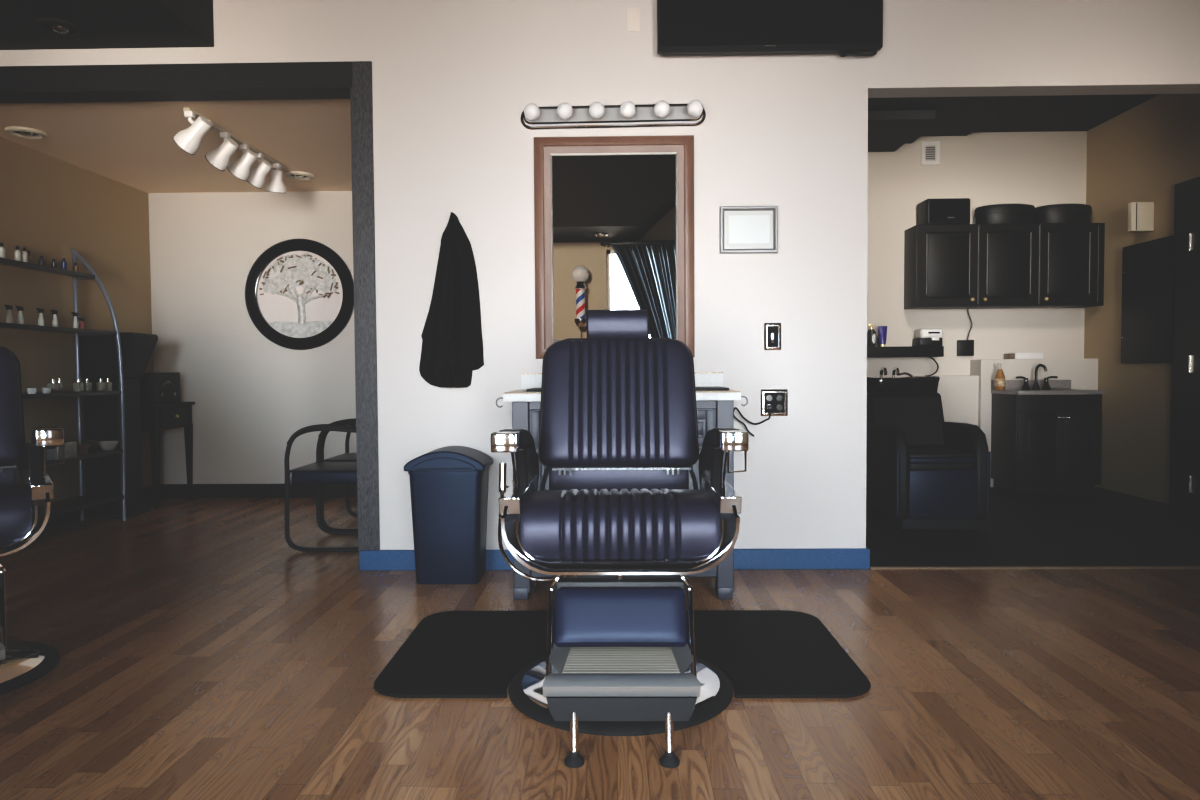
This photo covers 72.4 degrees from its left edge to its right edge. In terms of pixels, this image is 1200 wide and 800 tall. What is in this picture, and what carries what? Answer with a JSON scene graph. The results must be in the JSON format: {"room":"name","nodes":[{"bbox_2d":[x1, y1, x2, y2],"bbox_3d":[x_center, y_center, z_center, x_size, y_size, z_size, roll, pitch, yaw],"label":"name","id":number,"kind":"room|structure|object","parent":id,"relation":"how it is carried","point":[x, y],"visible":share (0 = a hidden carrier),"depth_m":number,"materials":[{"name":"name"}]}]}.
{"room":"salon","nodes":[
{"label":"salon","id":0,"kind":"room"},
{"bbox_2d":[0,137,152,506],"bbox_3d":[-3.770,-0.402,5.658,0.100,2.515,2.440,0,2,1],"label":"wall","id":1,"kind":"structure","parent":0,"point":[50,206],"depth_m":5.68,"materials":[{"name":"beige paint"}]},
{"bbox_2d":[44,485,152,528],"bbox_3d":[-3.705,0.799,5.640,0.015,0.115,2.320,0,2,1],"label":"baseboard","id":2,"kind":"structure","parent":1,"relation":"attached to","point":[147,491],"depth_m":5.72,"materials":[{"name":"black paint"}]},
{"bbox_2d":[0,99,351,192],"bbox_3d":[-2.294,-1.718,5.585,3.070,0.100,2.440,0,2,1],"label":"ceiling","id":3,"kind":"structure","parent":0,"point":[132,144],"depth_m":5.17,"materials":[{"name":"beige paint"}]},
{"bbox_2d":[5,126,46,138],"bbox_3d":[-3.503,-1.631,5.005,0.210,0.032,0.210,0,2,1],"label":"recessed light","id":4,"kind":"object","parent":3,"relation":"in","point":[23,132],"visible":1,"depth_m":4.98,"materials":[{"name":"beige paint"}]},
{"bbox_2d":[173,107,285,192],"bbox_3d":[-2.287,-1.528,5.197,0.238,0.251,1.295,0,2,1],"label":"track light","id":5,"kind":"object","parent":3,"relation":"attached to","point":[189,139],"visible":1,"depth_m":5.03,"materials":[{"name":"beige paint"}]},
{"bbox_2d":[284,171,313,179],"bbox_3d":[-2.252,-1.679,6.136,0.210,0.032,0.210,0,2,1],"label":"recessed light","id":6,"kind":"object","parent":3,"relation":"in","point":[297,175],"visible":1,"depth_m":6.11,"materials":[{"name":"beige paint"}]},
{"bbox_2d":[148,191,356,483],"bbox_3d":[-2.264,-0.453,6.800,2.870,2.515,0.100,0,2,1],"label":"wall","id":7,"kind":"structure","parent":0,"point":[250,393],"depth_m":6.76,"materials":[{"name":"beige paint"}]},
{"bbox_2d":[160,484,356,497],"bbox_3d":[-2.256,0.748,6.785,2.870,0.115,0.015,0,2,1],"label":"baseboard","id":8,"kind":"structure","parent":7,"relation":"attached to","point":[166,490],"depth_m":6.79,"materials":[{"name":"black paint"}]},
{"bbox_2d":[245,239,353,349],"bbox_3d":[-2.458,-0.865,6.723,0.907,0.907,0.060,0,2,1],"label":"wall art","id":9,"kind":"object","parent":7,"relation":"attached to","point":[299,293],"visible":1,"depth_m":6.72,"materials":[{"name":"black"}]},
{"bbox_2d":[0,487,1199,799],"bbox_3d":[0.063,0.970,3.106,8.600,0.100,8.740,0,2,1],"label":"floor","id":10,"kind":"structure","parent":0,"point":[204,655],"depth_m":2.76,"materials":[{"name":"brown wood"}]},
{"bbox_2d":[0,346,64,694],"bbox_3d":[-2.241,0.319,2.721,0.778,1.260,1.012,-2,3,-36],"label":"barber chair","id":11,"kind":"object","parent":10,"relation":"on","point":[22,663],"visible":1,"depth_m":2.83,"materials":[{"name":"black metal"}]},
{"bbox_2d":[0,249,125,520],"bbox_3d":[-3.516,-0.078,5.130,0.351,1.903,1.236,0,2,1],"label":"shelf unit","id":12,"kind":"object","parent":10,"relation":"on","point":[81,502],"visible":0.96,"depth_m":5.64,"materials":[{"name":"grey metal"}]},
{"bbox_2d":[0,243,4,257],"bbox_3d":[-3.606,-0.894,4.944,0.033,0.105,0.033,0,2,1],"label":"slim bottle","id":13,"kind":"object","parent":12,"relation":"on","point":[2,249],"visible":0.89,"depth_m":4.93,"materials":[{"name":"grey plastic"}]},
{"bbox_2d":[4,305,12,322],"bbox_3d":[-3.536,-0.509,4.907,0.039,0.124,0.035,0,2,1],"label":"spray bottle","id":14,"kind":"object","parent":12,"relation":"on","point":[9,319],"visible":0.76,"depth_m":4.90,"materials":[{"name":"grey plastic"}]},
{"bbox_2d":[14,246,20,260],"bbox_3d":[-3.603,-0.899,5.073,0.033,0.105,0.033,0,2,1],"label":"slim bottle","id":15,"kind":"object","parent":12,"relation":"on","point":[17,254],"visible":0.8,"depth_m":5.06,"materials":[{"name":"grey plastic"}]},
{"bbox_2d":[16,306,23,323],"bbox_3d":[-3.535,-0.512,4.998,0.039,0.124,0.035,0,2,1],"label":"spray bottle","id":16,"kind":"object","parent":12,"relation":"on","point":[20,320],"visible":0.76,"depth_m":4.99,"materials":[{"name":"grey plastic"}]},
{"bbox_2d":[21,248,27,261],"bbox_3d":[-3.602,-0.901,5.134,0.033,0.105,0.033,0,2,1],"label":"slim bottle","id":17,"kind":"object","parent":12,"relation":"on","point":[24,255],"visible":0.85,"depth_m":5.12,"materials":[{"name":"grey plastic"}]},
{"bbox_2d":[27,251,31,262],"bbox_3d":[-3.602,-0.895,5.169,0.033,0.090,0.033,0,2,1],"label":"slim bottle","id":18,"kind":"object","parent":12,"relation":"on","point":[28,252],"visible":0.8,"depth_m":5.16,"materials":[{"name":"brown plastic"}]},
{"bbox_2d":[27,388,36,393],"bbox_3d":[-3.411,-0.054,4.923,0.052,0.035,0.052,0,2,1],"label":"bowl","id":19,"kind":"object","parent":12,"relation":"on","point":[29,390],"visible":0.99,"depth_m":4.91,"materials":[{"name":"white ceramic"}]},
{"bbox_2d":[36,308,43,325],"bbox_3d":[-3.531,-0.518,5.177,0.039,0.124,0.035,0,2,1],"label":"spray bottle","id":20,"kind":"object","parent":12,"relation":"on","point":[40,311],"visible":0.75,"depth_m":5.17,"materials":[{"name":"grey plastic"}]},
{"bbox_2d":[39,256,44,265],"bbox_3d":[-3.599,-0.891,5.288,0.033,0.075,0.033,0,2,1],"label":"slim bottle","id":21,"kind":"object","parent":12,"relation":"on","point":[41,260],"visible":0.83,"depth_m":5.28,"materials":[{"name":"grey plastic"}]},
{"bbox_2d":[41,388,50,392],"bbox_3d":[-3.409,-0.058,5.048,0.052,0.035,0.052,0,2,1],"label":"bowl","id":22,"kind":"object","parent":12,"relation":"on","point":[44,390],"visible":0.98,"depth_m":5.03,"materials":[{"name":"white ceramic"}]},
{"bbox_2d":[26,441,76,460],"bbox_3d":[-3.412,0.312,5.108,0.193,0.110,0.184,0,2,1],"label":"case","id":23,"kind":"object","parent":12,"relation":"on","point":[70,447],"visible":0.6,"depth_m":5.05,"materials":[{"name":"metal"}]},
{"bbox_2d":[47,379,58,392],"bbox_3d":[-3.456,-0.088,5.183,0.046,0.085,0.046,0,2,1],"label":"bottle","id":24,"kind":"object","parent":12,"relation":"on","point":[54,386],"visible":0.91,"depth_m":5.16,"materials":[{"name":"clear glass"}]},
{"bbox_2d":[51,259,56,267],"bbox_3d":[-3.597,-0.893,5.402,0.033,0.070,0.033,0,2,1],"label":"slim bottle","id":25,"kind":"object","parent":12,"relation":"on","point":[53,263],"visible":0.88,"depth_m":5.39,"materials":[{"name":"grey plastic"}]},
{"bbox_2d":[51,310,57,326],"bbox_3d":[-3.529,-0.523,5.307,0.039,0.124,0.035,0,2,1],"label":"spray bottle","id":26,"kind":"object","parent":12,"relation":"on","point":[55,321],"visible":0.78,"depth_m":5.30,"materials":[{"name":"grey plastic"}]},
{"bbox_2d":[57,379,62,392],"bbox_3d":[-3.455,-0.090,5.243,0.030,0.085,0.030,0,2,1],"label":"bottle","id":27,"kind":"object","parent":12,"relation":"on","point":[59,381],"visible":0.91,"depth_m":5.23,"materials":[{"name":"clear glass"}]},
{"bbox_2d":[61,258,66,269],"bbox_3d":[-3.596,-0.906,5.500,0.033,0.090,0.033,0,2,1],"label":"slim bottle","id":28,"kind":"object","parent":12,"relation":"on","point":[63,263],"visible":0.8,"depth_m":5.49,"materials":[{"name":"blue plastic"}]},
{"bbox_2d":[71,312,78,328],"bbox_3d":[-3.526,-0.530,5.509,0.039,0.124,0.035,0,2,1],"label":"spray bottle","id":29,"kind":"object","parent":12,"relation":"on","point":[75,322],"visible":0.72,"depth_m":5.50,"materials":[{"name":"grey plastic"}]},
{"bbox_2d":[73,263,78,271],"bbox_3d":[-3.593,-0.903,5.624,0.033,0.075,0.033,0,2,1],"label":"slim bottle","id":30,"kind":"object","parent":12,"relation":"on","point":[75,267],"visible":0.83,"depth_m":5.61,"materials":[{"name":"brown plastic"}]},
{"bbox_2d":[73,379,83,391],"bbox_3d":[-3.452,-0.097,5.428,0.046,0.085,0.046,0,2,1],"label":"bottle","id":31,"kind":"object","parent":12,"relation":"on","point":[77,387],"visible":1,"depth_m":5.41,"materials":[{"name":"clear glass"}]},
{"bbox_2d":[77,318,84,328],"bbox_3d":[-3.524,-0.514,5.572,0.039,0.088,0.035,0,2,1],"label":"spray bottle","id":32,"kind":"object","parent":12,"relation":"on","point":[81,326],"visible":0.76,"depth_m":5.56,"materials":[{"name":"red plastic"}]},
{"bbox_2d":[82,379,91,391],"bbox_3d":[-3.450,-0.100,5.515,0.046,0.085,0.046,0,2,1],"label":"bottle","id":33,"kind":"object","parent":12,"relation":"on","point":[87,385],"visible":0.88,"depth_m":5.50,"materials":[{"name":"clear glass"}]},
{"bbox_2d":[83,439,100,449],"bbox_3d":[-3.534,0.312,5.707,0.110,0.070,0.110,0,2,1],"label":"bowl","id":34,"kind":"object","parent":12,"relation":"on","point":[93,442],"visible":0.78,"depth_m":5.68,"materials":[{"name":"brown ceramic"}]},
{"bbox_2d":[96,379,104,390],"bbox_3d":[-3.448,-0.105,5.664,0.040,0.085,0.040,0,2,1],"label":"bottle","id":35,"kind":"object","parent":12,"relation":"on","point":[100,385],"visible":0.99,"depth_m":5.65,"materials":[{"name":"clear glass"}]},
{"bbox_2d":[97,441,118,450],"bbox_3d":[-3.395,0.317,5.660,0.130,0.062,0.130,0,2,1],"label":"bowl","id":36,"kind":"object","parent":12,"relation":"on","point":[104,445],"visible":1,"depth_m":5.62,"materials":[{"name":"grey ceramic"}]},
{"bbox_2d":[105,379,111,390],"bbox_3d":[-3.446,-0.108,5.742,0.040,0.085,0.040,0,2,1],"label":"bottle","id":37,"kind":"object","parent":12,"relation":"on","point":[108,385],"visible":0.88,"depth_m":5.73,"materials":[{"name":"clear glass"}]},
{"bbox_2d":[79,332,157,518],"bbox_3d":[-3.488,0.180,5.969,0.405,1.325,0.330,0,2,1],"label":"cabinet","id":38,"kind":"object","parent":10,"relation":"on","point":[98,354],"visible":0.7,"depth_m":5.86,"materials":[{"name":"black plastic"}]},
{"bbox_2d":[141,402,194,509],"bbox_3d":[-3.502,0.425,6.484,0.364,0.801,0.580,0,2,1],"label":"side table","id":39,"kind":"object","parent":10,"relation":"on","point":[155,418],"visible":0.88,"depth_m":6.33,"materials":[{"name":"black wood"}]},
{"bbox_2d":[140,372,179,403],"bbox_3d":[-3.477,-0.095,6.415,0.213,0.240,0.360,0,2,1],"label":"display box","id":40,"kind":"object","parent":39,"relation":"on","point":[159,387],"visible":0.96,"depth_m":6.31,"materials":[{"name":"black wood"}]},
{"bbox_2d":[284,419,357,551],"bbox_3d":[-1.482,0.417,4.950,0.660,0.900,0.546,0,2,1],"label":"chair","id":41,"kind":"object","parent":10,"relation":"on","point":[317,473],"visible":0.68,"depth_m":4.72,"materials":[{"name":"black paint"}]},
{"bbox_2d":[320,418,357,530],"bbox_3d":[-1.472,0.397,5.510,0.660,0.900,0.546,0,2,1],"label":"chair","id":42,"kind":"object","parent":10,"relation":"on","point":[346,457],"visible":0.25,"depth_m":5.30,"materials":[{"name":"black paint"}]},
{"bbox_2d":[404,446,492,583],"bbox_3d":[-0.745,0.566,4.085,0.390,0.650,0.307,0,2,1],"label":"waste bin","id":43,"kind":"object","parent":10,"relation":"on","point":[449,484],"visible":1,"depth_m":3.96,"materials":[{"name":"blue plastic"}]},
{"bbox_2d":[491,309,748,767],"bbox_3d":[0.064,0.307,2.609,0.778,1.260,1.012,0,2,1],"label":"barber chair","id":44,"kind":"object","parent":10,"relation":"on","point":[619,527],"visible":1,"depth_m":2.41,"materials":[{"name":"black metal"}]},
{"bbox_2d":[506,400,733,599],"bbox_3d":[0.087,0.442,3.927,1.034,0.897,0.580,0,2,1],"label":"station","id":45,"kind":"object","parent":10,"relation":"on","point":[711,414],"visible":0.2,"depth_m":3.67,"materials":[{"name":"grey paint"}]},
{"bbox_2d":[496,372,747,407],"bbox_3d":[0.101,-0.054,3.924,1.134,0.154,0.609,0,2,1],"label":"countertop","id":46,"kind":"structure","parent":45,"relation":"on","point":[702,379],"depth_m":3.69,"materials":[{"name":"white laminate"}]},
{"bbox_2d":[526,386,728,391],"bbox_3d":[0.129,-0.053,3.929,0.932,0.012,0.340,0,2,1],"label":"mat","id":47,"kind":"object","parent":46,"relation":"on","point":[706,387],"visible":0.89,"depth_m":3.77,"materials":[{"name":"black plastic"}]},
{"bbox_2d":[374,610,869,697],"bbox_3d":[0.074,0.916,3.031,1.629,0.012,0.908,0,2,1],"label":"floor mat","id":48,"kind":"object","parent":10,"relation":"on","point":[763,653],"visible":0.77,"depth_m":2.94,"materials":[{"name":"black plastic"}]},
{"bbox_2d":[867,367,939,423],"bbox_3d":[2.224,0.271,6.244,0.562,1.046,0.600,0,2,1],"label":"basin","id":49,"kind":"object","parent":10,"relation":"on","point":[912,383],"visible":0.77,"depth_m":5.95,"materials":[{"name":"black ceramic"}]},
{"bbox_2d":[879,367,886,377],"bbox_3d":[2.222,-0.211,6.429,0.027,0.097,0.129,0,2,1],"label":"tap","id":50,"kind":"object","parent":49,"relation":"on","point":[883,370],"depth_m":6.43,"materials":[{"name":"black metal"}]},
{"bbox_2d":[892,367,899,378],"bbox_3d":[2.319,-0.210,6.427,0.023,0.095,0.125,0,2,1],"label":"tap","id":51,"kind":"object","parent":49,"relation":"on","point":[895,369],"depth_m":6.43,"materials":[{"name":"black metal"}]},
{"bbox_2d":[866,392,990,528],"bbox_3d":[2.183,0.386,5.570,0.592,0.864,0.767,0,2,1],"label":"chair","id":52,"kind":"object","parent":10,"relation":"on","point":[924,471],"visible":0.99,"depth_m":5.26,"materials":[{"name":"black leather"}]},
{"bbox_2d":[991,393,1101,493],"bbox_3d":[3.712,0.356,6.828,0.686,0.814,0.476,0,2,1],"label":"vanity cabinet","id":53,"kind":"object","parent":10,"relation":"on","point":[1041,444],"visible":1,"depth_m":6.62,"materials":[{"name":"black wood"}]},
{"bbox_2d":[991,380,1105,394],"bbox_3d":[3.710,-0.107,6.814,0.699,0.113,0.478,0,2,1],"label":"countertop","id":54,"kind":"structure","parent":53,"relation":"on","point":[1013,387],"depth_m":6.99,"materials":[{"name":"grey stone"}]},
{"bbox_2d":[995,363,1005,389],"bbox_3d":[3.361,-0.194,6.888,0.085,0.225,0.084,0,2,1],"label":"soap bottle","id":55,"kind":"object","parent":54,"relation":"on","point":[1000,383],"visible":1,"depth_m":6.86,"materials":[{"name":"brown"}]},
{"bbox_2d":[1016,364,1057,389],"bbox_3d":[3.676,-0.194,6.899,0.343,0.219,0.097,0,2,1],"label":"faucet","id":56,"kind":"object","parent":54,"relation":"on","point":[1046,386],"visible":0.99,"depth_m":6.90,"materials":[{"name":"black"}]},
{"bbox_2d":[0,0,1199,549],"bbox_3d":[0.073,-0.873,4.276,8.600,3.500,0.150,0,2,1],"label":"wall","id":57,"kind":"structure","parent":0,"point":[453,81],"depth_m":4.19,"materials":[{"name":"beige paint"}]},
{"bbox_2d":[32,17,86,38],"bbox_3d":[-2.601,-1.789,3.950,0.220,0.034,0.220,0,2,1],"label":"recessed light","id":58,"kind":"object","parent":57,"relation":"attached to","point":[56,27],"visible":1,"depth_m":3.93,"materials":[{"name":"black paint"}]},
{"bbox_2d":[0,0,213,49],"bbox_3d":[-3.124,-2.172,3.397,2.256,0.796,1.630,0,2,1],"label":"trim","id":59,"kind":"structure","parent":57,"relation":"attached to","point":[108,24],"depth_m":3.95,"materials":[{"name":"black paint"}]},
{"bbox_2d":[0,61,351,89],"bbox_3d":[-2.509,-1.660,4.212,2.489,0.120,0.015,0,2,1],"label":"trim","id":60,"kind":"structure","parent":57,"relation":"attached to","point":[275,73],"depth_m":4.20,"materials":[{"name":"grey paint"}]},
{"bbox_2d":[0,85,351,102],"bbox_3d":[-2.457,-1.597,4.296,2.389,0.012,0.170,0,2,1],"label":"trim","id":61,"kind":"structure","parent":57,"relation":"attached to","point":[339,91],"depth_m":4.27,"materials":[{"name":"brown wood"}]},
{"bbox_2d":[350,88,359,569],"bbox_3d":[-1.260,-0.357,4.319,0.012,2.485,0.170,0,2,1],"label":"trim","id":62,"kind":"structure","parent":57,"relation":"attached to","point":[351,94],"depth_m":4.23,"materials":[{"name":"brown wood"}]},
{"bbox_2d":[352,61,379,549],"bbox_3d":[-1.207,-0.473,4.231,0.100,2.512,0.015,0,2,1],"label":"trim","id":63,"kind":"structure","parent":57,"relation":"attached to","point":[361,70],"depth_m":4.22,"materials":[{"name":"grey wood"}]},
{"bbox_2d":[419,212,483,387],"bbox_3d":[-0.769,-0.507,4.175,0.336,0.891,0.107,0,2,1],"label":"cape","id":64,"kind":"object","parent":57,"relation":"hanging from","point":[452,341],"visible":1,"depth_m":4.18,"materials":[{"name":"black fabric"}]},
{"bbox_2d":[520,99,705,129],"bbox_3d":[0.065,-1.441,4.105,0.944,0.116,0.149,-1,2,1],"label":"vanity light","id":65,"kind":"object","parent":57,"relation":"attached to","point":[596,115],"visible":1,"depth_m":4.14,"materials":[{"name":"silver metal"}]},
{"bbox_2d":[534,135,694,358],"bbox_3d":[0.073,-0.778,4.185,0.814,1.126,0.036,0,2,1],"label":"wall mirror","id":66,"kind":"object","parent":57,"relation":"attached to","point":[614,215],"visible":0.81,"depth_m":4.19,"materials":[{"name":"brown wood"}]},
{"bbox_2d":[359,547,869,570],"bbox_3d":[0.071,0.824,4.327,2.642,0.105,0.170,0,2,1],"label":"baseboard","id":67,"kind":"structure","parent":57,"relation":"attached to","point":[832,558],"depth_m":4.23,"materials":[{"name":"blue wood"}]},
{"bbox_2d":[521,373,722,389],"bbox_3d":[0.112,-0.095,4.213,1.034,0.076,0.029,0,2,1],"label":"backsplash","id":68,"kind":"structure","parent":57,"relation":"attached to","point":[704,379],"depth_m":4.19,"materials":[{"name":"grey laminate"}]},
{"bbox_2d":[627,8,639,31],"bbox_3d":[0.170,-1.927,4.159,0.066,0.115,0.006,0,2,1],"label":"blank plate","id":69,"kind":"object","parent":57,"relation":"attached to","point":[633,15],"visible":1,"depth_m":4.16,"materials":[{"name":"beige plastic"}]},
{"bbox_2d":[719,206,777,253],"bbox_3d":[0.757,-0.867,4.177,0.294,0.237,0.022,0,2,1],"label":"picture frame","id":70,"kind":"object","parent":57,"relation":"attached to","point":[743,229],"visible":1,"depth_m":4.18,"materials":[{"name":"grey metal"}]},
{"bbox_2d":[729,215,769,243],"bbox_3d":[0.760,-0.870,4.178,0.209,0.142,0.001,0,2,1],"label":"print","id":71,"kind":"object","parent":70,"relation":"attached to","point":[743,229],"depth_m":4.18,"materials":[{"name":"grey paper"}]},
{"bbox_2d":[657,0,882,56],"bbox_3d":[0.838,-2.048,4.093,1.114,0.680,0.103,0,2,1],"label":"television","id":72,"kind":"object","parent":57,"relation":"attached to","point":[684,27],"visible":1,"depth_m":4.05,"materials":[{"name":"black plastic"}]},
{"bbox_2d":[764,323,780,349],"bbox_3d":[0.885,-0.325,4.199,0.087,0.138,0.012,0,2,1],"label":"light switch","id":73,"kind":"object","parent":57,"relation":"attached to","point":[772,331],"visible":1,"depth_m":4.20,"materials":[{"name":"silver metal"}]},
{"bbox_2d":[761,389,787,415],"bbox_3d":[0.895,0.014,4.213,0.138,0.136,0.008,0,2,1],"label":"wall outlet","id":74,"kind":"object","parent":57,"relation":"attached to","point":[778,398],"visible":1,"depth_m":4.21,"materials":[{"name":"silver metal"}]},
{"bbox_2d":[734,405,772,436],"bbox_3d":[0.778,0.107,4.196,0.207,0.159,0.036,0,2,1],"label":"power cord","id":75,"kind":"object","parent":74,"relation":"attached to","point":[769,407],"visible":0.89,"depth_m":4.18,"materials":[{"name":"black plastic"}]},
{"bbox_2d":[766,395,771,400],"bbox_3d":[0.869,-0.010,4.211,0.032,0.032,0.005,0,2,1],"label":"receptacle","id":76,"kind":"object","parent":74,"relation":"attached to","point":[768,397],"depth_m":4.21,"materials":[{"name":"white plastic"}]},
{"bbox_2d":[776,395,782,400],"bbox_3d":[0.921,-0.011,4.210,0.032,0.032,0.005,0,2,1],"label":"receptacle","id":77,"kind":"object","parent":74,"relation":"attached to","point":[778,397],"depth_m":4.21,"materials":[{"name":"black plastic"}]},
{"bbox_2d":[776,404,782,410],"bbox_3d":[0.922,0.038,4.212,0.032,0.032,0.005,0,2,1],"label":"receptacle","id":78,"kind":"object","parent":74,"relation":"attached to","point":[779,407],"depth_m":4.21,"materials":[{"name":"black plastic"}]},
{"bbox_2d":[870,565,1199,569],"bbox_3d":[2.763,0.858,4.211,2.741,0.009,0.045,0,2,1],"label":"trim","id":79,"kind":"structure","parent":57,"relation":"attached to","point":[1115,566],"depth_m":4.21,"materials":[{"name":"brown wood"}]},
{"bbox_2d":[867,375,978,425],"bbox_3d":[2.210,0.275,7.226,2.151,0.968,0.180,0,2,1],"label":"wall","id":80,"kind":"structure","parent":0,"point":[959,394],"depth_m":7.11,"materials":[{"name":"beige paint"}]},
{"bbox_2d":[867,131,1086,375],"bbox_3d":[2.679,-0.798,7.319,3.200,3.100,0.100,0,2,1],"label":"wall","id":81,"kind":"structure","parent":0,"point":[1037,169],"depth_m":7.24,"materials":[{"name":"beige paint"}]},
{"bbox_2d":[867,346,943,357],"bbox_3d":[2.346,-0.418,7.178,1.233,0.091,0.219,0,2,1],"label":"floating shelf","id":82,"kind":"object","parent":81,"relation":"attached to","point":[900,351],"visible":0.51,"depth_m":7.06,"materials":[{"name":"black wood"}]},
{"bbox_2d":[867,324,875,346],"bbox_3d":[2.365,-0.562,7.141,0.076,0.198,0.079,0,2,1],"label":"pump bottle","id":83,"kind":"object","parent":82,"relation":"on","point":[871,334],"visible":0.99,"depth_m":7.11,"materials":[{"name":"grey plastic"}]},
{"bbox_2d":[878,326,886,346],"bbox_3d":[2.461,-0.553,7.141,0.058,0.180,0.058,-2,3,-44],"label":"tube","id":84,"kind":"object","parent":82,"relation":"on","point":[882,330],"visible":1,"depth_m":7.13,"materials":[{"name":"blue plastic"}]},
{"bbox_2d":[913,328,942,375],"bbox_3d":[2.862,-0.412,7.154,0.200,0.416,0.191,0,2,1],"label":"appliance","id":85,"kind":"object","parent":82,"relation":"on","point":[930,336],"visible":0.94,"depth_m":7.08,"materials":[{"name":"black plastic"}]},
{"bbox_2d":[915,328,942,337],"bbox_3d":[2.865,-0.578,7.151,0.192,0.084,0.165,0,2,1],"label":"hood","id":86,"kind":"object","parent":85,"relation":"attached to","point":[930,332],"depth_m":7.07,"materials":[{"name":"white plastic"}]},
{"bbox_2d":[921,141,939,164],"bbox_3d":[2.904,-2.171,7.209,0.164,0.207,0.014,0,2,1],"label":"air vent","id":87,"kind":"object","parent":81,"relation":"in","point":[930,150],"visible":1,"depth_m":7.20,"materials":[{"name":"white plastic"}]},
{"bbox_2d":[868,96,1024,151],"bbox_3d":[2.149,-2.224,6.152,2.100,0.160,2.130,0,2,1],"label":"ceiling","id":88,"kind":"structure","parent":81,"relation":"attached to","point":[893,123],"depth_m":6.41,"materials":[{"name":"black paint"}]},
{"bbox_2d":[957,309,973,355],"bbox_3d":[3.231,-0.597,7.243,0.139,0.414,0.044,0,2,1],"label":"wall socket cover","id":89,"kind":"object","parent":81,"relation":"attached to","point":[964,347],"visible":1,"depth_m":7.24,"materials":[{"name":"black plastic"}]},
{"bbox_2d":[904,223,1104,308],"bbox_3d":[3.478,-1.148,7.065,1.581,0.694,0.353,0,2,1],"label":"upper cabinet","id":90,"kind":"object","parent":81,"relation":"attached to","point":[1033,265],"visible":1,"depth_m":6.93,"materials":[{"name":"black wood"}]},
{"bbox_2d":[917,198,969,224],"bbox_3d":[2.962,-1.605,7.070,0.370,0.224,0.250,0,2,1],"label":"speaker","id":91,"kind":"object","parent":90,"relation":"on","point":[946,210],"visible":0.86,"depth_m":6.95},
{"bbox_2d":[929,200,968,221],"bbox_3d":[2.960,-1.600,6.954,0.330,0.184,0.007,0,2,1],"label":"grille","id":92,"kind":"object","parent":91,"relation":"attached to","point":[939,210],"depth_m":6.95,"materials":[{"name":"black fabric"}]},
{"bbox_2d":[975,204,1034,223],"bbox_3d":[3.490,-1.583,7.071,0.500,0.172,0.300,0,2,1],"label":"round box","id":93,"kind":"object","parent":90,"relation":"on","point":[996,213],"visible":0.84,"depth_m":6.95,"materials":[{"name":"black plastic"}]},
{"bbox_2d":[1034,204,1091,222],"bbox_3d":[3.980,-1.583,7.062,0.474,0.167,0.300,0,2,1],"label":"round box","id":94,"kind":"object","parent":90,"relation":"on","point":[1054,213],"visible":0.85,"depth_m":6.94,"materials":[{"name":"black plastic"}]},
{"bbox_2d":[970,359,1097,486],"bbox_3d":[3.784,0.196,7.174,0.999,1.107,0.220,0,2,1],"label":"wall","id":95,"kind":"structure","parent":0,"point":[1082,373],"depth_m":7.05,"materials":[{"name":"beige paint"}]},
{"bbox_2d":[1004,352,1042,358],"bbox_3d":[3.695,-0.385,7.160,0.285,0.056,0.130,0,2,1],"label":"tissue box","id":96,"kind":"object","parent":95,"relation":"on","point":[1030,355],"visible":0.86,"depth_m":7.09,"materials":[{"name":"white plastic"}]},
{"bbox_2d":[991,380,1070,389],"bbox_3d":[3.701,-0.131,7.041,0.673,0.083,0.023,0,2,1],"label":"backsplash","id":97,"kind":"structure","parent":95,"relation":"attached to","point":[1010,384],"depth_m":7.03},
{"bbox_2d":[972,94,1158,132],"bbox_3d":[2.642,-2.345,5.784,3.400,0.100,3.060,0,2,1],"label":"ceiling","id":98,"kind":"structure","parent":0,"point":[1060,112],"depth_m":6.66,"materials":[{"name":"black paint"}]},
{"bbox_2d":[1084,94,1199,503],"bbox_3d":[4.302,-0.756,5.810,0.100,3.100,3.060,0,2,1],"label":"wall","id":99,"kind":"structure","parent":0,"point":[1140,154],"depth_m":6.58,"materials":[{"name":"beige paint"}]},
{"bbox_2d":[1128,202,1153,231],"bbox_3d":[4.171,-1.411,6.324,0.170,0.220,0.052,0,2,1],"label":"wall sconce","id":100,"kind":"object","parent":99,"relation":"attached to","point":[1140,214],"visible":1,"depth_m":6.30,"materials":[{"name":"beige paint"}]},
{"bbox_2d":[1121,236,1173,363],"bbox_3d":[4.219,-0.751,6.319,0.084,0.934,0.551,0,2,1],"label":"wall panel","id":101,"kind":"object","parent":99,"relation":"attached to","point":[1147,267],"visible":0.95,"depth_m":6.27,"materials":[{"name":"black wood"}]},
{"bbox_2d":[1169,176,1199,512],"bbox_3d":[4.213,-0.379,5.571,0.058,2.364,0.950,0,2,1],"label":"door","id":102,"kind":"structure","parent":99,"relation":"in","point":[1184,476],"depth_m":5.89,"materials":[{"name":"black wood"}]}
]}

